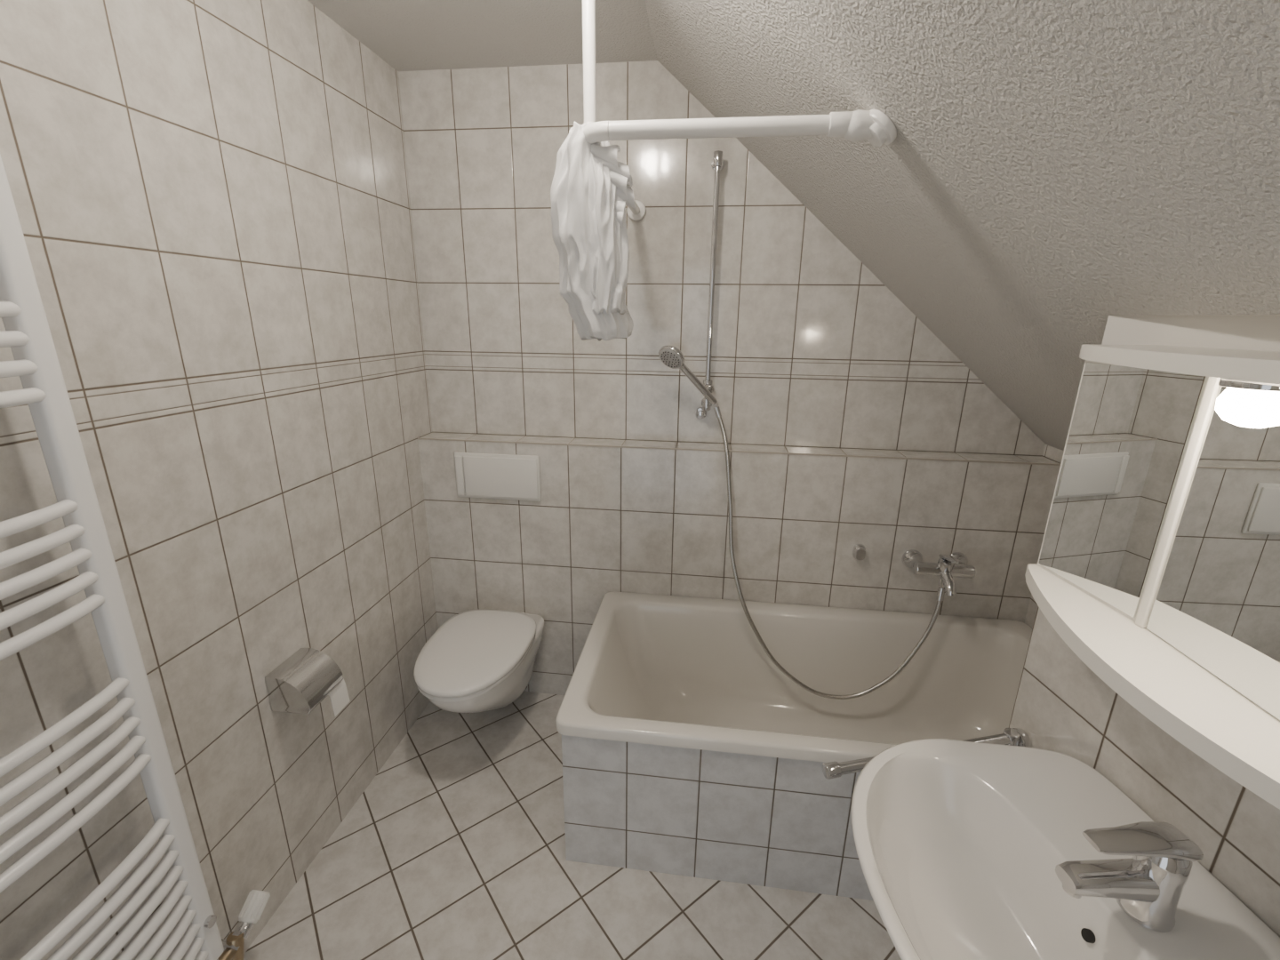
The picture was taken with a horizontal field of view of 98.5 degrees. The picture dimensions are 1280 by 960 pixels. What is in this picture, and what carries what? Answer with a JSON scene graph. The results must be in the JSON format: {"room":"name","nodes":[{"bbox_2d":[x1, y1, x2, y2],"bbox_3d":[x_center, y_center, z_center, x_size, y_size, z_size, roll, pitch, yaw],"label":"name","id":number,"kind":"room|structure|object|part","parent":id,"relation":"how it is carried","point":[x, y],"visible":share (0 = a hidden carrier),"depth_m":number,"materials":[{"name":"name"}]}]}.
{"room":"bathroom","nodes":[
{"label":"bathroom","id":0,"kind":"room"},
{"bbox_2d":[0,0,438,959],"bbox_3d":[-1.075,0.138,0.881,0.100,2.390,3.050,3,17,7],"label":"wall","id":1,"kind":"structure","parent":0,"point":[212,198],"depth_m":1.27,"materials":[{"name":"tile"}]},
{"bbox_2d":[0,152,223,959],"bbox_3d":[-0.991,0.312,0.721,0.121,1.710,0.590,3,17,7],"label":"towel radiator","id":2,"kind":"object","parent":1,"relation":"attached to","point":[196,935],"visible":1,"depth_m":0.91,"materials":[{"name":"white metal"}]},
{"bbox_2d":[216,889,270,959],"bbox_3d":[-0.969,1.070,1.302,0.099,0.113,0.168,3,17,7],"label":"radiator valve","id":3,"kind":"object","parent":2,"relation":"attached to","point":[254,905],"visible":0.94,"depth_m":1.30,"materials":[{"name":"silver metal"}]},
{"bbox_3d":[-0.937,1.036,1.339,0.043,0.065,0.071,3,17,7],"label":"knob","id":4,"kind":"part","parent":3,"relation":"part of","materials":[{"name":"white plastic"}]},
{"bbox_2d":[264,648,349,716],"bbox_3d":[-0.911,0.580,1.524,0.116,0.182,0.153,3,17,7],"label":"toilet paper holder","id":5,"kind":"object","parent":1,"relation":"attached to","point":[307,677],"visible":1,"depth_m":1.48,"materials":[{"name":"silver metal"}]},
{"bbox_2d":[307,0,657,71],"bbox_3d":[-0.622,-1.021,0.429,0.996,0.100,3.150,3,17,7],"label":"ceiling","id":6,"kind":"structure","parent":0,"point":[407,35],"depth_m":1.61,"materials":[{"name":"white paint"}]},
{"bbox_2d":[243,691,901,959],"bbox_3d":[0.243,1.403,1.026,2.800,0.115,3.150,3,17,7],"label":"floor","id":7,"kind":"structure","parent":0,"point":[454,849],"depth_m":1.57,"materials":[{"name":"tile"}]},
{"bbox_2d":[555,591,1032,900],"bbox_3d":[0.589,0.837,1.836,1.573,0.520,0.766,3,17,7],"label":"bathtub","id":8,"kind":"object","parent":7,"relation":"on","point":[687,751],"visible":0.55,"depth_m":1.93,"materials":[{"name":"white ceramic"}]},
{"bbox_2d":[555,591,1032,762],"bbox_3d":[0.590,0.780,1.819,1.573,0.402,0.766,3,17,7],"label":"basin","id":9,"kind":"object","parent":8,"relation":"in","point":[656,678],"depth_m":2.05,"materials":[{"name":"white ceramic"}]},
{"bbox_2d":[398,60,1045,455],"bbox_3d":[0.306,-0.217,2.144,2.310,2.390,0.100,3,17,7],"label":"wall","id":10,"kind":"structure","parent":0,"point":[811,348],"depth_m":1.98,"materials":[{"name":"tile"}]},
{"bbox_2d":[695,150,724,418],"bbox_3d":[0.242,-0.645,1.925,0.067,0.887,0.094,3,17,7],"label":"shower rail","id":11,"kind":"object","parent":10,"relation":"attached to","point":[717,164],"depth_m":1.90,"materials":[{"name":"silver metal"}]},
{"bbox_2d":[418,432,1060,695],"bbox_3d":[0.285,0.417,2.219,2.310,1.130,0.117,3,17,7],"label":"wall","id":12,"kind":"structure","parent":0,"point":[605,519],"depth_m":2.08,"materials":[{"name":"white tile"}]},
{"bbox_2d":[413,608,543,713],"bbox_3d":[-0.596,0.759,2.068,0.376,0.369,0.582,3,17,7],"label":"toilet","id":13,"kind":"object","parent":12,"relation":"attached to","point":[481,660],"depth_m":1.94,"materials":[{"name":"white ceramic"}]},
{"bbox_2d":[454,452,541,501],"bbox_3d":[-0.552,-0.012,2.131,0.338,0.182,0.021,3,17,7],"label":"flush plate","id":14,"kind":"object","parent":12,"relation":"attached to","point":[484,476],"visible":1,"depth_m":2.12,"materials":[{"name":"white plastic"}]},
{"bbox_2d":[417,437,1060,465],"bbox_3d":[0.284,-0.106,2.004,2.310,0.006,0.005,3,17,7],"label":"trim","id":15,"kind":"structure","parent":12,"relation":"attached to","point":[420,438],"depth_m":1.99,"materials":[{"name":"beige tile"}]},
{"bbox_2d":[852,544,865,559],"bbox_3d":[0.809,0.269,2.028,0.044,0.060,0.032,3,17,7],"label":"cap","id":16,"kind":"object","parent":12,"relation":"attached to","point":[859,550],"depth_m":2.02,"materials":[{"name":"silver metal"}]},
{"bbox_2d":[901,549,975,596],"bbox_3d":[1.063,0.311,1.918,0.227,0.144,0.200,3,17,7],"label":"faucet","id":17,"kind":"object","parent":12,"relation":"attached to","point":[955,564],"visible":1,"depth_m":1.92,"materials":[{"name":"silver metal"}]},
{"bbox_2d":[713,406,944,699],"bbox_3d":[0.648,0.280,1.952,0.846,1.024,0.162,5,17,14],"label":"shower hose","id":18,"kind":"object","parent":17,"relation":"attached to","point":[941,590],"visible":1,"depth_m":1.99,"materials":[{"name":"silver metal"}]},
{"bbox_2d":[658,344,717,404],"bbox_3d":[0.172,-0.359,1.906,0.218,0.208,0.084,-1,17,-6],"label":"shower","id":19,"kind":"object","parent":18,"relation":"attached to","point":[671,356],"visible":1,"depth_m":1.89,"materials":[{"name":"silver metal"}]},
{"bbox_3d":[0.196,-0.345,1.934,0.167,0.166,0.032,-4,17,-17],"label":"handle","id":20,"kind":"part","parent":19,"relation":"part of","materials":[{"name":"silver metal"}]},
{"bbox_2d":[938,576,944,587],"bbox_3d":[1.064,0.350,1.933,0.024,0.047,0.027,3,17,7],"label":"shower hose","id":21,"kind":"object","parent":17,"relation":"attached to","point":[940,583],"depth_m":1.93,"materials":[{"name":"silver metal"}]},
{"bbox_3d":[1.059,0.352,1.897,0.034,0.079,0.106,3,17,7],"label":"spout","id":22,"kind":"part","parent":17,"relation":"part of","materials":[{"name":"silver metal"}]},
{"bbox_3d":[1.060,0.270,1.870,0.036,0.038,0.130,3,17,7],"label":"lever","id":23,"kind":"part","parent":17,"relation":"part of","materials":[{"name":"silver metal"}]},
{"bbox_2d":[645,0,1108,450],"bbox_3d":[0.840,-0.569,1.461,1.704,1.615,1.070,3,17,7],"label":"ceiling","id":24,"kind":"structure","parent":0,"point":[907,208],"depth_m":1.29,"materials":[{"name":"grey paint"}]},
{"bbox_2d":[582,0,896,221],"bbox_3d":[0.219,-0.994,1.404,0.641,0.483,0.896,3,17,7],"label":"shower curtain rod","id":25,"kind":"object","parent":24,"relation":"hanging from","point":[875,126],"visible":0.79,"depth_m":1.06,"materials":[{"name":"white metal"}]},
{"bbox_2d":[550,121,636,340],"bbox_3d":[-0.101,-0.529,1.216,0.199,0.433,0.146,3,17,7],"label":"shower curtain","id":26,"kind":"object","parent":25,"relation":"hanging from","point":[590,189],"depth_m":1.16,"materials":[{"name":"white fabric"}]},
{"bbox_3d":[-0.062,-0.825,1.536,0.029,0.029,0.790,3,17,7],"label":"arm","id":27,"kind":"part","parent":25,"relation":"part of","materials":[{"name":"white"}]},
{"bbox_3d":[0.189,-0.683,1.067,0.501,0.033,0.033,3,17,7],"label":"rod","id":28,"kind":"part","parent":25,"relation":"part of","materials":[{"name":"white metal"}]},
{"bbox_2d":[805,0,1279,315],"bbox_3d":[0.255,-0.473,-0.088,0.915,0.937,2.080,3,17,7],"label":"ceiling","id":29,"kind":"structure","parent":0,"point":[1137,142],"depth_m":0.68,"materials":[{"name":"grey paint"}]},
{"bbox_2d":[1024,444,1063,628],"bbox_3d":[1.433,0.558,1.713,0.100,1.174,1.070,3,17,7],"label":"wall","id":30,"kind":"structure","parent":0,"point":[1052,453],"depth_m":1.97,"materials":[{"name":"tile"}]},
{"bbox_2d":[1008,315,1279,936],"bbox_3d":[1.135,0.786,0.172,0.889,1.603,2.067,3,17,7],"label":"wall","id":31,"kind":"structure","parent":0,"point":[1063,707],"depth_m":0.89,"materials":[{"name":"tile"}]},
{"bbox_2d":[822,728,1031,779],"bbox_3d":[0.606,0.585,1.112,0.470,0.062,0.109,-3,17,-13],"label":"towel rail","id":32,"kind":"object","parent":31,"relation":"attached to","point":[1019,737],"visible":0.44,"depth_m":1.16,"materials":[{"name":"silver metal"}]},
{"bbox_3d":[0.382,0.579,1.098,0.030,0.029,0.029,-3,17,-12],"label":"arm","id":33,"kind":"part","parent":32,"relation":"part of","materials":[{"name":"silver metal"}]},
{"bbox_3d":[0.596,0.565,1.141,0.407,0.028,0.022,-3,17,-12],"label":"arm","id":34,"kind":"part","parent":32,"relation":"part of","materials":[{"name":"silver metal"}]},
{"bbox_2d":[851,738,1279,959],"bbox_3d":[0.597,0.784,0.813,0.555,0.401,0.646,3,17,7],"label":"basin","id":35,"kind":"object","parent":31,"relation":"attached to","point":[960,844],"visible":0.98,"depth_m":0.90,"materials":[{"name":"white ceramic"}]},
{"bbox_2d":[1055,821,1203,932],"bbox_3d":[0.656,0.529,0.742,0.172,0.136,0.062,0,16,-3],"label":"faucet","id":36,"kind":"object","parent":35,"relation":"on","point":[1148,885],"visible":1,"depth_m":0.72,"materials":[{"name":"silver metal"}]},
{"bbox_3d":[0.634,0.544,0.745,0.128,0.049,0.046,0,16,-3],"label":"spout","id":37,"kind":"part","parent":36,"relation":"part of","materials":[{"name":"silver metal"}]},
{"bbox_3d":[0.661,0.480,0.728,0.140,0.034,0.048,0,16,-3],"label":"lever","id":38,"kind":"part","parent":36,"relation":"part of","materials":[{"name":"silver metal"}]},
{"bbox_2d":[1024,344,1279,809],"bbox_3d":[0.728,0.088,0.576,0.255,0.412,0.780,0,16,-3],"label":"mirror","id":39,"kind":"object","parent":31,"relation":"attached to","point":[1157,565],"visible":1,"depth_m":0.72,"materials":[{"name":"white"}]},
{"bbox_3d":[0.729,0.006,0.849,0.009,0.365,0.199,0,16,-3],"label":"door panel","id":40,"kind":"part","parent":39,"relation":"part of","materials":[{"name":"white"}]},
{"bbox_3d":[0.723,0.006,0.848,0.004,0.353,0.187,0,16,-3],"label":"door glass","id":41,"kind":"part","parent":39,"relation":"part of","materials":[{"name":"white mirror"}]},
{"bbox_2d":[1024,563,1279,809],"bbox_3d":[0.725,0.274,0.631,0.255,0.025,0.780,0,16,-3],"label":"shelf","id":42,"kind":"object","parent":39,"relation":"attached to","point":[1211,714],"depth_m":0.67,"materials":[{"name":"white plastic"}]},
{"bbox_3d":[0.717,0.087,0.575,0.009,0.365,0.350,2,17,6],"label":"door panel","id":43,"kind":"part","parent":39,"relation":"part of","materials":[{"name":"white"}]},
{"bbox_3d":[0.711,0.087,0.575,0.004,0.359,0.343,2,17,6],"label":"door glass","id":44,"kind":"part","parent":39,"relation":"part of","materials":[{"name":"white mirror"}]},
{"bbox_3d":[0.664,-0.078,0.595,0.062,0.042,0.062,3,17,7],"label":"bulb","id":45,"kind":"part","parent":39,"relation":"part of","materials":[{"name":"white glass"}]}
]}

